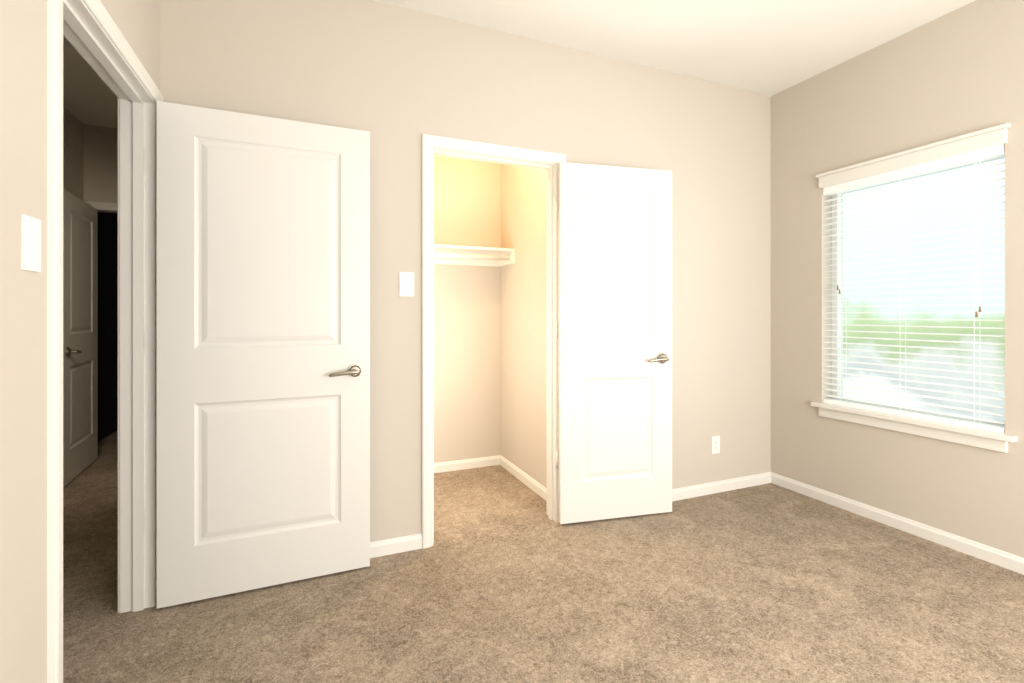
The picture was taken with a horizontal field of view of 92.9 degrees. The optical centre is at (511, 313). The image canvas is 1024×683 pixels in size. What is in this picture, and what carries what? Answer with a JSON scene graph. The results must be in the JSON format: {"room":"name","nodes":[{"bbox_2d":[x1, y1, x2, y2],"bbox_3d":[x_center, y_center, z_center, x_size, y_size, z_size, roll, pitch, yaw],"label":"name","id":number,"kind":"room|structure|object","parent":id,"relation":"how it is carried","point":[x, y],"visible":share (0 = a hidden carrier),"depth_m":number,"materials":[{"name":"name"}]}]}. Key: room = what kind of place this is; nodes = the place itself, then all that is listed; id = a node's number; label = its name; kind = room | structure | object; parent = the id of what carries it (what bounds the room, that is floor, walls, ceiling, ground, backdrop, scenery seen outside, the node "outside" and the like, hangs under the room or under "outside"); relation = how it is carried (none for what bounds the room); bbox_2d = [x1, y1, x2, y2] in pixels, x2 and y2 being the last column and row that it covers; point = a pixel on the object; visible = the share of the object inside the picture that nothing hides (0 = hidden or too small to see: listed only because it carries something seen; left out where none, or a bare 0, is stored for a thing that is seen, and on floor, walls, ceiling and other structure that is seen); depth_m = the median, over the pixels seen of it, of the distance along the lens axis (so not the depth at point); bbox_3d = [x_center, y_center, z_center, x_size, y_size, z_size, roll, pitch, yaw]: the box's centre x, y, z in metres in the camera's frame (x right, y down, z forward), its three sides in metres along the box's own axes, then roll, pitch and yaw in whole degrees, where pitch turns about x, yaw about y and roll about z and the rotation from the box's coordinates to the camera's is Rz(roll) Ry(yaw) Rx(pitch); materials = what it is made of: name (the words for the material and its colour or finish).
{"room":"empty bedroom","nodes":[
{"label":"empty bedroom","id":0,"kind":"room"},
{"bbox_2d":[63,107,86,200],"bbox_3d":[-2.364,-0.175,1.169,0.120,2.730,6.220,0,0,-23],"label":"wall","id":1,"kind":"structure","parent":0,"point":[74,131],"depth_m":3.80,"materials":[{"name":"beige paint"}]},
{"bbox_2d":[63,188,97,487],"bbox_3d":[-3.228,0.163,3.631,0.156,2.030,0.756,0,0,-27],"label":"hall door","id":2,"kind":"structure","parent":1,"relation":"in","point":[80,335],"depth_m":3.60,"materials":[{"name":"white paint"}]},
{"bbox_2d":[0,0,163,682],"bbox_3d":[-1.353,-0.175,1.595,0.115,2.730,6.220,0,0,-23],"label":"wall","id":3,"kind":"structure","parent":0,"point":[23,23],"depth_m":1.07,"materials":[{"name":"beige paint"}]},
{"bbox_2d":[21,214,40,271],"bbox_3d":[-1.072,-0.156,1.089,0.010,0.120,0.072,0,0,-23],"label":"light switch","id":4,"kind":"object","parent":3,"relation":"attached to","point":[30,243],"visible":1,"depth_m":1.08,"materials":[{"name":"white plastic"}]},
{"bbox_2d":[47,0,163,682],"bbox_3d":[-1.344,0.137,1.577,0.150,2.107,0.954,0,0,-23],"label":"trim","id":5,"kind":"structure","parent":3,"relation":"attached to","point":[90,32],"depth_m":1.94,"materials":[{"name":"white paint"}]},
{"bbox_2d":[157,101,369,608],"bbox_3d":[-1.049,0.163,2.127,0.826,2.030,0.156,0,0,-24],"label":"entry door","id":6,"kind":"structure","parent":3,"relation":"in","point":[263,351],"depth_m":2.09,"materials":[{"name":"white paint"}]},
{"bbox_2d":[87,125,116,202],"bbox_3d":[-3.042,-0.175,4.195,0.980,2.730,0.115,0,0,-23],"label":"wall","id":7,"kind":"structure","parent":0,"point":[89,162],"depth_m":4.00,"materials":[{"name":"beige paint"}]},
{"bbox_2d":[85,201,116,212],"bbox_3d":[-3.099,0.137,4.163,0.884,2.107,0.133,0,0,-23],"label":"trim","id":8,"kind":"structure","parent":7,"relation":"attached to","point":[105,207],"depth_m":4.00,"materials":[{"name":"white paint"}]},
{"bbox_2d":[98,212,116,441],"bbox_3d":[-3.981,-0.175,4.725,0.100,2.730,1.590,0,0,-23],"label":"doorway","id":9,"kind":"structure","parent":0,"point":[107,324],"depth_m":4.69,"materials":[{"name":"black"}]},
{"bbox_2d":[434,155,497,462],"bbox_3d":[-0.634,-0.175,3.691,1.366,2.730,0.115,0,0,-23],"label":"wall","id":10,"kind":"structure","parent":0,"point":[489,360],"depth_m":3.74,"materials":[{"name":"beige paint"}]},
{"bbox_2d":[434,455,497,472],"bbox_3d":[-0.610,1.154,3.632,1.136,0.072,0.013,0,0,-23],"label":"baseboard","id":11,"kind":"structure","parent":10,"relation":"attached to","point":[439,467],"depth_m":3.73,"materials":[{"name":"white paint"}]},
{"bbox_2d":[434,244,513,266],"bbox_3d":[-0.559,-0.429,3.511,1.136,0.108,0.275,0,0,-23],"label":"closet shelf","id":12,"kind":"object","parent":10,"relation":"attached to","point":[467,255],"visible":0.58,"depth_m":3.63,"materials":[{"name":"white paint"}]},
{"bbox_2d":[164,0,771,541],"bbox_3d":[0.232,-0.175,2.838,3.761,2.730,0.115,0,0,-23],"label":"wall","id":13,"kind":"structure","parent":0,"point":[750,288],"depth_m":2.63,"materials":[{"name":"beige paint"}]},
{"bbox_2d":[370,533,421,557],"bbox_3d":[-0.970,1.154,2.261,1.108,0.072,0.015,0,0,-23],"label":"baseboard","id":14,"kind":"structure","parent":13,"relation":"attached to","point":[411,542],"depth_m":2.42,"materials":[{"name":"white paint"}]},
{"bbox_2d":[399,272,413,295],"bbox_3d":[-0.529,-0.149,2.448,0.072,0.120,0.010,0,0,-23],"label":"light switch","id":15,"kind":"object","parent":13,"relation":"attached to","point":[406,283],"visible":1,"depth_m":2.45,"materials":[{"name":"white plastic"}]},
{"bbox_2d":[421,134,565,548],"bbox_3d":[-0.100,0.137,2.697,0.834,2.107,0.150,0,0,-23],"label":"trim","id":16,"kind":"structure","parent":13,"relation":"attached to","point":[435,145],"depth_m":2.58,"materials":[{"name":"white paint"}]},
{"bbox_2d":[558,162,671,523],"bbox_3d":[0.610,0.163,2.832,0.706,2.030,0.156,0,0,-14],"label":"closet door","id":17,"kind":"structure","parent":13,"relation":"in","point":[614,341],"depth_m":2.81,"materials":[{"name":"white paint"}]},
{"bbox_2d":[711,436,719,453],"bbox_3d":[1.358,0.872,3.244,0.070,0.114,0.008,0,0,-23],"label":"electrical outlet","id":18,"kind":"object","parent":13,"relation":"attached to","point":[715,444],"visible":1,"depth_m":3.24,"materials":[{"name":"white plastic"}]},
{"bbox_2d":[672,472,769,500],"bbox_3d":[1.064,1.154,3.118,1.638,0.072,0.013,0,0,-23],"label":"baseboard","id":19,"kind":"structure","parent":13,"relation":"attached to","point":[687,492],"depth_m":3.25,"materials":[{"name":"white paint"}]},
{"bbox_2d":[63,0,974,127],"bbox_3d":[-0.500,-1.570,2.876,5.081,0.060,7.920,0,0,-23],"label":"ceiling","id":20,"kind":"structure","parent":0,"point":[768,47],"depth_m":2.65,"materials":[{"name":"white paint"}]},
{"bbox_2d":[498,164,545,487],"bbox_3d":[0.164,-0.175,3.408,0.115,2.730,0.990,0,0,-23],"label":"wall","id":21,"kind":"structure","parent":0,"point":[521,190],"depth_m":3.45,"materials":[{"name":"beige paint"}]},
{"bbox_2d":[498,455,545,499],"bbox_3d":[0.101,1.154,3.375,0.026,0.072,0.978,0,0,-23],"label":"baseboard","id":22,"kind":"structure","parent":21,"relation":"attached to","point":[514,470],"depth_m":3.43,"materials":[{"name":"white paint"}]},
{"bbox_2d":[63,431,1023,682],"bbox_3d":[-0.500,1.220,2.876,5.081,0.060,7.920,0,0,-23],"label":"floor","id":23,"kind":"structure","parent":0,"point":[504,578],"depth_m":1.97,"materials":[{"name":"beige carpet"}]},
{"bbox_2d":[772,0,1023,557],"bbox_3d":[2.583,-0.175,1.880,0.170,2.730,3.450,0,0,-23],"label":"wall","id":24,"kind":"structure","parent":0,"point":[960,72],"depth_m":2.73,"materials":[{"name":"beige paint"}]},
{"bbox_2d":[770,472,1023,574],"bbox_3d":[2.493,1.154,1.862,0.013,0.072,3.437,0,0,-23],"label":"baseboard","id":25,"kind":"structure","parent":24,"relation":"attached to","point":[1004,559],"depth_m":2.64,"materials":[{"name":"white paint"}]},
{"bbox_2d":[816,123,1010,187],"bbox_3d":[2.133,-0.845,2.692,0.033,0.087,0.927,0,0,-23],"label":"trim","id":26,"kind":"structure","parent":24,"relation":"attached to","point":[976,140],"depth_m":2.59,"materials":[{"name":"white paint"}]},
{"bbox_2d":[811,156,1016,452],"bbox_3d":[2.196,-0.077,2.718,0.195,1.455,0.973,0,0,-23],"label":"window","id":27,"kind":"structure","parent":24,"relation":"in","point":[988,440],"depth_m":2.75,"materials":[{"name":"white paint"}]},
{"bbox_2d":[823,144,1004,433],"bbox_3d":[2.171,-0.119,2.708,0.064,1.368,0.871,0,0,-23],"label":"window blind","id":28,"kind":"object","parent":27,"relation":"attached to","point":[984,154],"visible":0.83,"depth_m":2.62,"materials":[{"name":"white plastic"}]},
{"label":"outside","id":29,"kind":"structure","parent":0,"visible":0},
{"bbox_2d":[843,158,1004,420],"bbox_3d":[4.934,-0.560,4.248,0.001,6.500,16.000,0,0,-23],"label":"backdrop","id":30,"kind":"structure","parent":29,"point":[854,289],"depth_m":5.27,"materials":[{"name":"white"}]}
]}

